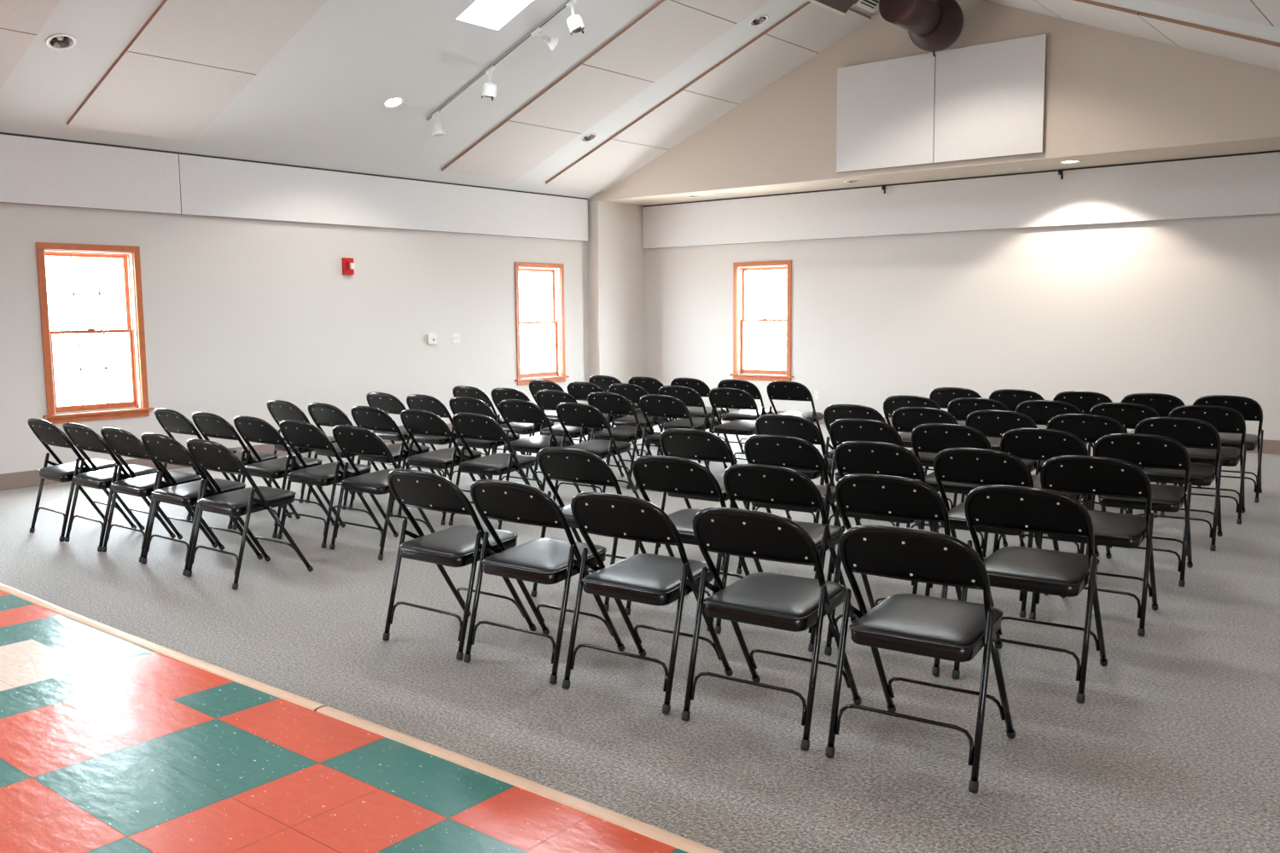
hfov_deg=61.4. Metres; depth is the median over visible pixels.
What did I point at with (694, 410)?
cushion
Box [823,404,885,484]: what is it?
folding chair
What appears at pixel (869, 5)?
register
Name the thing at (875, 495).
folding chair
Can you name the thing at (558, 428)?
cushion
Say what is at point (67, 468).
cushion
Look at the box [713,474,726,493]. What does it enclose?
cushion
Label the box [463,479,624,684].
folding chair
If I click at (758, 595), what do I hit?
cushion
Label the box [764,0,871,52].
ceiling panel
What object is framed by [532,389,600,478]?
folding chair
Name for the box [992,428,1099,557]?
folding chair
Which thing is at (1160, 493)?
cushion
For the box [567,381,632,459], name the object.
folding chair
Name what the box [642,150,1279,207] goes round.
trim
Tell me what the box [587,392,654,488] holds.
folding chair
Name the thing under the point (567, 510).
cushion
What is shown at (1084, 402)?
folding chair
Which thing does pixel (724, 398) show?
folding chair
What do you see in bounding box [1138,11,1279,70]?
ceiling panel
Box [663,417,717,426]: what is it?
cushion
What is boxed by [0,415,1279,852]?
floor
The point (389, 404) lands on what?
folding chair
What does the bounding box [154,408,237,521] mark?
folding chair
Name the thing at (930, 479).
cushion
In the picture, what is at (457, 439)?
cushion
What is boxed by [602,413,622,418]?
cushion
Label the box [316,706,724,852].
trim
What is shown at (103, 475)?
cushion
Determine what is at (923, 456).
cushion
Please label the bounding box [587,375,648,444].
folding chair
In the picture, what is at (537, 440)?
cushion
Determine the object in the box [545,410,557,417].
cushion
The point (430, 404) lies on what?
folding chair
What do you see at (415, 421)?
folding chair
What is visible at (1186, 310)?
wall
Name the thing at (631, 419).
cushion
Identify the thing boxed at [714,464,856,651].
folding chair
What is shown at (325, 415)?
folding chair
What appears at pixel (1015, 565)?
cushion
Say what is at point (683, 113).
ceiling panel
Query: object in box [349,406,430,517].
folding chair
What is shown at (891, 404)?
folding chair
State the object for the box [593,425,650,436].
cushion
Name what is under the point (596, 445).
cushion
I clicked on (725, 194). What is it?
recessed light
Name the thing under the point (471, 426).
folding chair
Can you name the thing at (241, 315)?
wall
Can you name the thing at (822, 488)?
cushion
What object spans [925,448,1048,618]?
folding chair
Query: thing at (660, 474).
folding chair
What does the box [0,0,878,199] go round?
ceiling
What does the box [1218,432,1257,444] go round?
cushion
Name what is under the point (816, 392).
wall outlet
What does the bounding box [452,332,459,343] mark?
switch plate
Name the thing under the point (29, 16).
ceiling panel
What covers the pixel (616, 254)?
column
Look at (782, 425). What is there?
folding chair
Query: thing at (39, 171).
wall panel
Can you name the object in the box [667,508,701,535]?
cushion
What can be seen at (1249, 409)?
folding chair
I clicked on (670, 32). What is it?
ceiling panel
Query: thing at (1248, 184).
wall panel
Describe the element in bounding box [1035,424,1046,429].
cushion
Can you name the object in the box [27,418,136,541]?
folding chair
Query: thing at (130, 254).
window
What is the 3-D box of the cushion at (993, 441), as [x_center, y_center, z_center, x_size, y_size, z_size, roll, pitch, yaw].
[2.567,0.100,8.016,0.382,0.045,0.386,4,8,36]
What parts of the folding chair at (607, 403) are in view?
leg, backrest, frame, leg, seat, leg, leg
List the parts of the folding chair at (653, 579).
leg, backrest, leg, frame, seat, leg, leg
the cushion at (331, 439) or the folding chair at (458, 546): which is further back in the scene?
the cushion at (331, 439)
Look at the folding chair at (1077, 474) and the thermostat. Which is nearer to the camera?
the folding chair at (1077, 474)
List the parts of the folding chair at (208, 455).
leg, backrest, frame, leg, seat, leg, leg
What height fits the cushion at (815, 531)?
0.045 m
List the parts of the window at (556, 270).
sash, sash, sill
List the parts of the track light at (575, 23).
stem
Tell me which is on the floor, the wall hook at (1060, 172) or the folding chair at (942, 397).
the folding chair at (942, 397)
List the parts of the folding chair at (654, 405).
leg, seat, leg, backrest, frame, leg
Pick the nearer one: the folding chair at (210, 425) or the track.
the folding chair at (210, 425)
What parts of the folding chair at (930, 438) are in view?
seat, backrest, frame, leg, leg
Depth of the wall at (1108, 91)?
10.37 m
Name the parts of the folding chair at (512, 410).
leg, backrest, frame, leg, seat, leg, leg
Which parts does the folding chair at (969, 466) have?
leg, leg, seat, backrest, frame, leg, leg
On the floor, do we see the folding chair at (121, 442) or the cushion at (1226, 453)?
the folding chair at (121, 442)
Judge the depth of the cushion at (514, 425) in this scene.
9.33 m
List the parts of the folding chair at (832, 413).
leg, seat, backrest, frame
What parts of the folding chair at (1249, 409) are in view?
backrest, frame, seat, leg, leg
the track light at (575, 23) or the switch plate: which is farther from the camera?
the switch plate
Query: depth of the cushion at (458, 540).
4.61 m
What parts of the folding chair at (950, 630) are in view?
leg, leg, backrest, frame, seat, leg, leg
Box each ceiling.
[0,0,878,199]
[588,0,1279,205]
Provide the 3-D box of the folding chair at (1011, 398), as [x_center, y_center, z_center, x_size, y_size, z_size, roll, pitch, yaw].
[3.112,0.065,8.770,0.483,0.768,0.510,4,8,37]
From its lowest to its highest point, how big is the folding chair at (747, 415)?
0.768 m
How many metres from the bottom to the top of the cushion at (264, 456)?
0.045 m
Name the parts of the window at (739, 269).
sill, sash, sash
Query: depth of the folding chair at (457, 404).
8.33 m
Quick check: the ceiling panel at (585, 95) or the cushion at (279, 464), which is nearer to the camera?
the cushion at (279, 464)
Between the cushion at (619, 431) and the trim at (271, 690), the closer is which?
the trim at (271, 690)
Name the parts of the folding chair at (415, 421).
leg, backrest, frame, seat, leg, leg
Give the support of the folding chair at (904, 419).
on the floor
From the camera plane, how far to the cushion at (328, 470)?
6.72 m
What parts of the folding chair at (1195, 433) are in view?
backrest, frame, seat, leg, leg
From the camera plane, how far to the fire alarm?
11.26 m
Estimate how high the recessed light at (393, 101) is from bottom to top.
0.165 m
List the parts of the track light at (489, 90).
stem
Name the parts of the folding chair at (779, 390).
backrest, frame, leg, seat, leg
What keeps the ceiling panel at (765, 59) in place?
hanging from the ceiling at (317, 102)
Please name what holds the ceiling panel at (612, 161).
hanging from the ceiling at (317, 102)
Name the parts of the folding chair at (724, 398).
leg, leg, backrest, frame, seat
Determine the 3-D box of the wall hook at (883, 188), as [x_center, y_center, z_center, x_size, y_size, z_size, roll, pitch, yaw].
[2.816,-2.736,12.459,0.061,0.090,0.046,4,8,39]
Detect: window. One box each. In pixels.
[35,242,154,424]
[457,0,513,29]
[514,261,569,385]
[729,260,793,381]
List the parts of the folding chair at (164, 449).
leg, backrest, frame, leg, seat, leg, leg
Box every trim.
[0,132,587,199]
[0,582,325,710]
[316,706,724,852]
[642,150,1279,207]
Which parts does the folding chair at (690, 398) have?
leg, backrest, frame, seat, leg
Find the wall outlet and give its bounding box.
[814,389,819,400]
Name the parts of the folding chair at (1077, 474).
leg, leg, backrest, frame, seat, leg, leg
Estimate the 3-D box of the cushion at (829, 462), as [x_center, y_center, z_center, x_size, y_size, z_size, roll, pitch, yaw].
[1.026,0.235,6.885,0.382,0.045,0.386,4,8,37]
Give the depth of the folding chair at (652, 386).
10.68 m
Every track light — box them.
[431,110,446,136]
[481,65,496,100]
[530,28,558,50]
[565,0,585,35]
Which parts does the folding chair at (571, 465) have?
leg, seat, backrest, frame, leg, leg, leg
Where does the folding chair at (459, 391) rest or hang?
on the floor
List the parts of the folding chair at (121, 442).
leg, backrest, frame, leg, seat, leg, leg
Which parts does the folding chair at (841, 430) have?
leg, seat, backrest, frame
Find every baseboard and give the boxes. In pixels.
[0,423,452,490]
[686,406,1279,454]
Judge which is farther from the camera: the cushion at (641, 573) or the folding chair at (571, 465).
the folding chair at (571, 465)
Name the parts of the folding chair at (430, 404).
backrest, frame, seat, leg, leg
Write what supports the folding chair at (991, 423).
on the floor
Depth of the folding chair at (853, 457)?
5.30 m
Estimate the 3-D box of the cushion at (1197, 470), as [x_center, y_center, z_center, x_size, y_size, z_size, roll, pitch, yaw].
[3.258,0.255,6.508,0.382,0.045,0.386,4,7,35]
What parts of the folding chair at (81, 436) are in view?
leg, backrest, frame, leg, seat, leg, leg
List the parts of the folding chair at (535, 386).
backrest, frame, seat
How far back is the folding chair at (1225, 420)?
7.05 m
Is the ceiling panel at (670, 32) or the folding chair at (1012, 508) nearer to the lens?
the folding chair at (1012, 508)
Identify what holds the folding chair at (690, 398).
on the floor
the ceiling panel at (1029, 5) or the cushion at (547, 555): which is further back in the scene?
the ceiling panel at (1029, 5)
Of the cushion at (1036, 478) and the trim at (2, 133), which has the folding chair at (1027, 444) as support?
the cushion at (1036, 478)
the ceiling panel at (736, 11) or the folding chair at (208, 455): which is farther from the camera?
the ceiling panel at (736, 11)
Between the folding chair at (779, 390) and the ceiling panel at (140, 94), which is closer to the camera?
the ceiling panel at (140, 94)
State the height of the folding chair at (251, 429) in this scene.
0.768 m
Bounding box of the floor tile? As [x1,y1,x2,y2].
[0,590,688,852]
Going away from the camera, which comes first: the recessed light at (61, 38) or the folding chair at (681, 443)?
the folding chair at (681, 443)
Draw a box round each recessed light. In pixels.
[45,33,76,50]
[383,96,403,108]
[580,133,597,142]
[685,195,701,197]
[714,192,734,195]
[749,14,768,26]
[843,180,861,183]
[1059,160,1081,163]
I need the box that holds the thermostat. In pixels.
[426,333,436,344]
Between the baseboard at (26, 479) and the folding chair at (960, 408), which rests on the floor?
the folding chair at (960, 408)
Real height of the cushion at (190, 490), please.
0.045 m
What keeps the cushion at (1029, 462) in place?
on the folding chair at (991, 423)
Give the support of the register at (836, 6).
attached to the air duct
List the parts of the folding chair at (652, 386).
backrest, frame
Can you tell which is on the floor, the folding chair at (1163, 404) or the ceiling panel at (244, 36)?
the folding chair at (1163, 404)
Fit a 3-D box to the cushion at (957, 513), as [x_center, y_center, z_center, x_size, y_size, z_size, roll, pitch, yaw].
[1.696,0.410,5.195,0.382,0.045,0.386,4,8,36]
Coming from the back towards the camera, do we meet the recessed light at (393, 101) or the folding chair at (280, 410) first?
the recessed light at (393, 101)
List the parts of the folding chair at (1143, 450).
leg, leg, backrest, seat, frame, leg, leg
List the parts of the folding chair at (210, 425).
backrest, frame, leg, leg, seat, leg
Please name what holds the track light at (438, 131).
hanging from the track
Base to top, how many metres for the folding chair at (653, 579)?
0.768 m
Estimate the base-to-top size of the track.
1.220 m
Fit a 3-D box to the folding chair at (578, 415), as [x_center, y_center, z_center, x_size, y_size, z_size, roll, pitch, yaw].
[-0.317,0.191,7.887,0.483,0.768,0.510,4,8,38]
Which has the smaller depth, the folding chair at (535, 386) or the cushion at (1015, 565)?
the cushion at (1015, 565)
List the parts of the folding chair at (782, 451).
leg, backrest, frame, seat, leg, leg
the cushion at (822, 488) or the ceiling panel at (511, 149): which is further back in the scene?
the ceiling panel at (511, 149)
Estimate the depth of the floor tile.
3.31 m
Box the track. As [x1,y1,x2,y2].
[425,0,570,120]
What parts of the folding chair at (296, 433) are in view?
leg, backrest, frame, seat, leg, leg, leg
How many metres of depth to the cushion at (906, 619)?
3.36 m
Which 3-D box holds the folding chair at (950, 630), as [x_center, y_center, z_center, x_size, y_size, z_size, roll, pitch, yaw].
[0.913,0.656,3.427,0.483,0.768,0.510,4,7,34]
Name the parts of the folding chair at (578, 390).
backrest, frame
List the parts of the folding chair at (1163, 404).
backrest, frame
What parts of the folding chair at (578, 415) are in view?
leg, backrest, frame, leg, seat, leg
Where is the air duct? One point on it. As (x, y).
(932, 26)
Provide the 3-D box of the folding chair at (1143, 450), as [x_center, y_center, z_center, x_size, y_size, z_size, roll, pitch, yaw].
[2.670,0.395,5.715,0.483,0.768,0.510,4,7,34]
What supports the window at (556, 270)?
in the wall at (241, 315)
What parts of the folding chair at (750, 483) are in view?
leg, leg, backrest, frame, leg, seat, leg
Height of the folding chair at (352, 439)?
0.768 m
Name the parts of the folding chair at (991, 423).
leg, backrest, frame, seat, leg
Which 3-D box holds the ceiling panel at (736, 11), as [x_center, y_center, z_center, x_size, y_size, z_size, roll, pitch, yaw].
[0.842,-4.031,9.957,0.632,0.276,1.130,4,8,39]
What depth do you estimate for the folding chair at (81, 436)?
6.63 m
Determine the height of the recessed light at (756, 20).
0.165 m
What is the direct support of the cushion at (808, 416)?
on the folding chair at (779, 390)
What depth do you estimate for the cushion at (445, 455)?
7.39 m
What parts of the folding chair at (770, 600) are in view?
leg, leg, backrest, frame, seat, leg, leg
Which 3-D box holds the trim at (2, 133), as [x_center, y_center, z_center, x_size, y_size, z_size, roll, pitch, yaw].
[-5.478,-2.297,8.201,0.058,0.016,15.211,4,8,39]
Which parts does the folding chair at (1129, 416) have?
leg, backrest, frame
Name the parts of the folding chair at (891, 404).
seat, backrest, frame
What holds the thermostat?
attached to the wall at (241, 315)
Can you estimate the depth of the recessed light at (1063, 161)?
10.65 m
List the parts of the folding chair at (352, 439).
leg, backrest, seat, frame, leg, leg, leg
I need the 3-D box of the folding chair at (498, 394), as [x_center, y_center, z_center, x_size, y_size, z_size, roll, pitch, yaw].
[-1.005,0.029,9.460,0.483,0.768,0.510,4,8,38]
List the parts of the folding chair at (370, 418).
leg, backrest, frame, leg, seat, leg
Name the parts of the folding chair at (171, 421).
backrest, frame, leg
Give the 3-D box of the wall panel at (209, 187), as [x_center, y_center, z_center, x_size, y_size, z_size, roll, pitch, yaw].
[-2.448,-2.449,11.958,0.060,0.536,5.568,4,8,39]
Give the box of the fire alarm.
[341,257,354,274]
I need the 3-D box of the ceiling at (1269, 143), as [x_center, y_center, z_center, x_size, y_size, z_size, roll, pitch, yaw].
[-0.885,-2.851,3.838,12.916,2.006,18.328,4,8,39]
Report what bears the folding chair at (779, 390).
on the floor
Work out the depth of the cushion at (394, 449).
7.71 m
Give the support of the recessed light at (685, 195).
in the ceiling at (1269, 143)
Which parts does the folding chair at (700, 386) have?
backrest, frame, seat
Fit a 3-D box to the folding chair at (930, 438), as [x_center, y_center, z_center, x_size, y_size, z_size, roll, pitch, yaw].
[1.856,0.343,6.274,0.483,0.768,0.510,4,8,36]
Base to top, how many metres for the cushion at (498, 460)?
0.045 m
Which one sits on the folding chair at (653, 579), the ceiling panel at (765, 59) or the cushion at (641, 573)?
the cushion at (641, 573)
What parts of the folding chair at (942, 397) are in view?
backrest, frame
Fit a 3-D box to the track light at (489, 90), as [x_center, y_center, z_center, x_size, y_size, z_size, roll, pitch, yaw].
[-1.399,-3.183,9.998,0.144,0.297,0.138,4,8,39]
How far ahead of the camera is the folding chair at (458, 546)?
4.54 m
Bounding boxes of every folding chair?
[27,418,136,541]
[62,422,175,552]
[100,427,217,563]
[141,432,262,575]
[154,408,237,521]
[186,438,313,589]
[191,412,291,529]
[232,415,334,538]
[266,400,352,503]
[277,419,383,548]
[305,402,395,510]
[329,424,435,560]
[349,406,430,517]
[366,392,442,477]
[382,469,536,660]
[397,409,482,525]
[406,394,482,479]
[448,396,526,484]
[448,413,536,529]
[449,385,517,468]
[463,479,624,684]
[490,387,554,478]
[498,399,581,493]
[526,379,587,455]
[530,447,646,611]
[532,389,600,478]
[552,402,640,501]
[562,492,733,714]
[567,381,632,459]
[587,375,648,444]
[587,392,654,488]
[605,383,668,462]
[625,455,750,631]
[627,376,677,452]
[634,394,710,489]
[654,428,750,570]
[657,385,727,469]
[670,378,727,446]
[680,507,861,750]
[707,387,759,465]
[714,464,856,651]
[716,379,773,453]
[736,435,841,579]
[751,414,846,528]
[766,380,829,459]
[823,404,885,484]
[824,473,961,675]
[825,524,1015,793]
[826,418,920,529]
[826,441,932,594]
[883,395,940,492]
[891,407,967,509]
[906,423,1007,558]
[924,387,982,474]
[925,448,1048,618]
[947,397,1008,451]
[951,485,1107,703]
[960,409,1044,503]
[989,389,1047,465]
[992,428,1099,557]
[1015,400,1091,497]
[1029,455,1158,636]
[1047,413,1128,514]
[1053,390,1112,414]
[1082,402,1163,517]
[1085,433,1192,587]
[1120,393,1185,486]
[1128,417,1222,551]
[1159,405,1246,524]
[1192,395,1263,502]
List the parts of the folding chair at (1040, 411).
backrest, frame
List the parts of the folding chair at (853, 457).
leg, leg, backrest, frame, seat, leg, leg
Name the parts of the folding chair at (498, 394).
leg, backrest, frame, seat, leg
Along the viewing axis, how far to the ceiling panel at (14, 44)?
7.63 m
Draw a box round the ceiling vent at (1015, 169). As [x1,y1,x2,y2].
[994,168,1023,172]
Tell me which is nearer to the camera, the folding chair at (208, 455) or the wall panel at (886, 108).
the folding chair at (208, 455)
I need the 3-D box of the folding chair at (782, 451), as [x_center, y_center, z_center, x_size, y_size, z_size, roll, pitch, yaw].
[0.846,0.404,5.794,0.483,0.768,0.510,4,7,35]
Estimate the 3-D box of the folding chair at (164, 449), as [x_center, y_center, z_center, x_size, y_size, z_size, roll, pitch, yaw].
[-2.510,0.397,6.141,0.483,0.768,0.510,4,8,38]
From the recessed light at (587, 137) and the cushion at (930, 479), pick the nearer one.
the cushion at (930, 479)
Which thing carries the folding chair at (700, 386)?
on the floor
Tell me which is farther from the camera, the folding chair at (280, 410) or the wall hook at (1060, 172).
the wall hook at (1060, 172)
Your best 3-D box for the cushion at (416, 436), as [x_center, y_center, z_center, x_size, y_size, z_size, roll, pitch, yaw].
[-1.596,0.054,8.804,0.382,0.045,0.386,4,8,38]
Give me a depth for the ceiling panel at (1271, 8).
6.70 m
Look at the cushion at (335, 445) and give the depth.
7.94 m
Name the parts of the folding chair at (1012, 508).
leg, leg, backrest, frame, seat, leg, leg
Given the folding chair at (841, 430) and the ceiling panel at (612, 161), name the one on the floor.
the folding chair at (841, 430)
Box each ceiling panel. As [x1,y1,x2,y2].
[0,0,61,34]
[0,28,36,88]
[66,48,255,140]
[126,0,327,74]
[441,118,581,180]
[507,61,653,133]
[545,137,669,191]
[581,0,736,81]
[610,87,738,149]
[673,0,770,23]
[682,31,818,104]
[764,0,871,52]
[983,0,1062,18]
[1033,0,1178,46]
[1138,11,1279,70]
[1152,0,1274,26]
[1251,0,1279,28]
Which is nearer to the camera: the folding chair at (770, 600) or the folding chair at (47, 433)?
the folding chair at (770, 600)
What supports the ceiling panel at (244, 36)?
hanging from the ceiling at (317, 102)
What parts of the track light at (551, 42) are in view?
stem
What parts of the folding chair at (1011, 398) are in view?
backrest, frame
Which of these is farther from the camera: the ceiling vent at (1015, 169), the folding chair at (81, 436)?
the ceiling vent at (1015, 169)
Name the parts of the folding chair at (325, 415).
leg, backrest, frame, seat, leg, leg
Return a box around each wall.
[0,203,589,474]
[587,0,1279,202]
[645,214,1279,440]
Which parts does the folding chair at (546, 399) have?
leg, backrest, frame, seat, leg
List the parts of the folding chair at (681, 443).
leg, leg, backrest, frame, seat, leg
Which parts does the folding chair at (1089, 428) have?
backrest, frame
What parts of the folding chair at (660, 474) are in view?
leg, leg, backrest, frame, seat, leg, leg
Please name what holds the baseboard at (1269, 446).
attached to the wall at (1186, 310)
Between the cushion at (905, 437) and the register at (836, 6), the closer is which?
the cushion at (905, 437)
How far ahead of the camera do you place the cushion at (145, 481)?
6.40 m
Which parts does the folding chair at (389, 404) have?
backrest, frame, seat, leg, leg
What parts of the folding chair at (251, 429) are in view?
leg, backrest, frame, leg, leg, seat, leg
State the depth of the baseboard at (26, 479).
9.05 m
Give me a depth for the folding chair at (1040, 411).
7.56 m
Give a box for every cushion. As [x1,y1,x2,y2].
[39,459,116,475]
[75,465,157,482]
[112,471,199,488]
[153,478,244,498]
[198,486,294,508]
[233,451,276,463]
[244,456,321,471]
[284,436,334,446]
[289,462,370,478]
[332,442,341,451]
[342,468,394,487]
[373,425,407,435]
[386,443,429,456]
[400,524,516,556]
[408,448,480,462]
[413,428,455,439]
[455,432,518,442]
[460,453,535,468]
[482,537,605,572]
[500,421,553,429]
[506,435,569,447]
[541,424,590,432]
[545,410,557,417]
[559,504,574,518]
[564,439,629,453]
[583,553,709,593]
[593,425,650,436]
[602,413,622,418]
[614,413,665,423]
[645,431,662,438]
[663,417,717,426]
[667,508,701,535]
[687,407,724,414]
[704,572,843,617]
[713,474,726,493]
[714,419,756,430]
[722,409,773,417]
[779,411,823,419]
[791,520,840,546]
[792,458,832,471]
[815,484,835,500]
[851,593,1000,646]
[899,432,911,442]
[910,448,936,459]
[918,471,983,487]
[948,501,965,520]
[956,420,965,425]
[983,546,1097,584]
[986,436,1000,446]
[997,450,1036,465]
[1031,474,1076,494]
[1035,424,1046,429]
[1087,510,1146,537]
[1099,483,1184,503]
[1142,462,1215,477]
[1186,447,1239,459]
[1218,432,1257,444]
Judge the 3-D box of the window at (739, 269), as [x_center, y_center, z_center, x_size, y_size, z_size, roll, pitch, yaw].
[1.590,-1.345,13.790,0.934,1.514,0.195,4,8,39]
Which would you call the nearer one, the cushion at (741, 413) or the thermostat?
the cushion at (741, 413)
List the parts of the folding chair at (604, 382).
backrest, frame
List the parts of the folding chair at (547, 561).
leg, backrest, frame, leg, seat, leg, leg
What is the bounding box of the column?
[587,201,645,383]
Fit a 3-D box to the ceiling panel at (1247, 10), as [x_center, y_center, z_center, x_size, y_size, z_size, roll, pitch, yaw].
[3.505,-2.885,7.105,1.042,0.441,1.100,4,8,39]
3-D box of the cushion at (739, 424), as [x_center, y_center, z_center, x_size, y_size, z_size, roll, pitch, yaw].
[0.882,-0.016,9.242,0.382,0.045,0.386,4,8,38]
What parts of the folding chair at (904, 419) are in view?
backrest, frame, seat, leg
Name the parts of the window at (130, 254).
sash, sash, sill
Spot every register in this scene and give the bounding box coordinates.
[814,0,856,13]
[854,0,879,12]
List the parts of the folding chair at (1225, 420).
backrest, frame, seat, leg, leg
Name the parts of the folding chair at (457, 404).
backrest, frame, seat, leg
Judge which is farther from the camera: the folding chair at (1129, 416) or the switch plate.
the switch plate
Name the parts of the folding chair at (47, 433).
leg, backrest, frame, leg, seat, leg, leg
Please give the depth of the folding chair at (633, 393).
9.74 m
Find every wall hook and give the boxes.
[881,186,885,193]
[1058,170,1063,179]
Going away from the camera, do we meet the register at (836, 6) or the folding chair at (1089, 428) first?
the folding chair at (1089, 428)
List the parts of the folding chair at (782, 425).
leg, backrest, frame, seat, leg, leg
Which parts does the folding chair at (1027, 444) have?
leg, leg, backrest, frame, seat, leg, leg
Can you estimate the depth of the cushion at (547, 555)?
4.31 m
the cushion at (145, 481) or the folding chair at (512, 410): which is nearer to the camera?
the cushion at (145, 481)
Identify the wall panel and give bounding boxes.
[0,133,180,214]
[178,154,588,241]
[642,151,1279,249]
[836,52,936,173]
[933,33,1047,162]
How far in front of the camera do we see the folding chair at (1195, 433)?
6.31 m
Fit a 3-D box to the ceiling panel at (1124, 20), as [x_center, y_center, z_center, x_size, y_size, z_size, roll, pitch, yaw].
[3.982,-3.574,9.376,1.022,0.433,1.374,4,8,39]
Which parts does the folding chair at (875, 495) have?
leg, leg, backrest, frame, leg, leg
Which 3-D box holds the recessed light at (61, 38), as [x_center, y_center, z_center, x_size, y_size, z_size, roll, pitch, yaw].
[-4.167,-2.812,7.756,0.187,0.165,0.199,5,8,44]
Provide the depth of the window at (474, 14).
9.27 m
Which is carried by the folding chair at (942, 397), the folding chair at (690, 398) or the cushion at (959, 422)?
the cushion at (959, 422)
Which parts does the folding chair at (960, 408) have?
backrest, frame, seat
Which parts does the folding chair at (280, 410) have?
leg, backrest, frame, seat, leg, leg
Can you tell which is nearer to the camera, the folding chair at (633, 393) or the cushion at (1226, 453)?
the cushion at (1226, 453)
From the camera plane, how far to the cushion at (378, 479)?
6.39 m
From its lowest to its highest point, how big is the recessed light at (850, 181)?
0.127 m
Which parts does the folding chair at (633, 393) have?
leg, backrest, frame, leg, seat, leg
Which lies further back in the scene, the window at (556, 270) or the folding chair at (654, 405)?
the window at (556, 270)
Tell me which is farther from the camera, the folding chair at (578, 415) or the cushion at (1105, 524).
the folding chair at (578, 415)
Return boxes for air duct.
[807,0,963,57]
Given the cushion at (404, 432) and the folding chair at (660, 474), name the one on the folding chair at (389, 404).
the cushion at (404, 432)
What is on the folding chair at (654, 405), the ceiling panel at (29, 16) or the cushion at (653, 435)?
the cushion at (653, 435)
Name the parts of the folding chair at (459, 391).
backrest, frame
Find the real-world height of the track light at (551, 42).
0.174 m
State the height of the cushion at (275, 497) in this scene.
0.045 m
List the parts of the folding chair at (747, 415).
leg, leg, backrest, frame, seat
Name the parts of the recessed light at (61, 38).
bulb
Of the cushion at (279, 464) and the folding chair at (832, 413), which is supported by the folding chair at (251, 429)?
the cushion at (279, 464)
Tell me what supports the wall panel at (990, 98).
attached to the wall at (1108, 91)
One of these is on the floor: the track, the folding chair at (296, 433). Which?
the folding chair at (296, 433)
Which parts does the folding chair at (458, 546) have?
leg, backrest, frame, leg, seat, leg, leg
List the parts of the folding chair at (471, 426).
leg, backrest, frame, seat, leg, leg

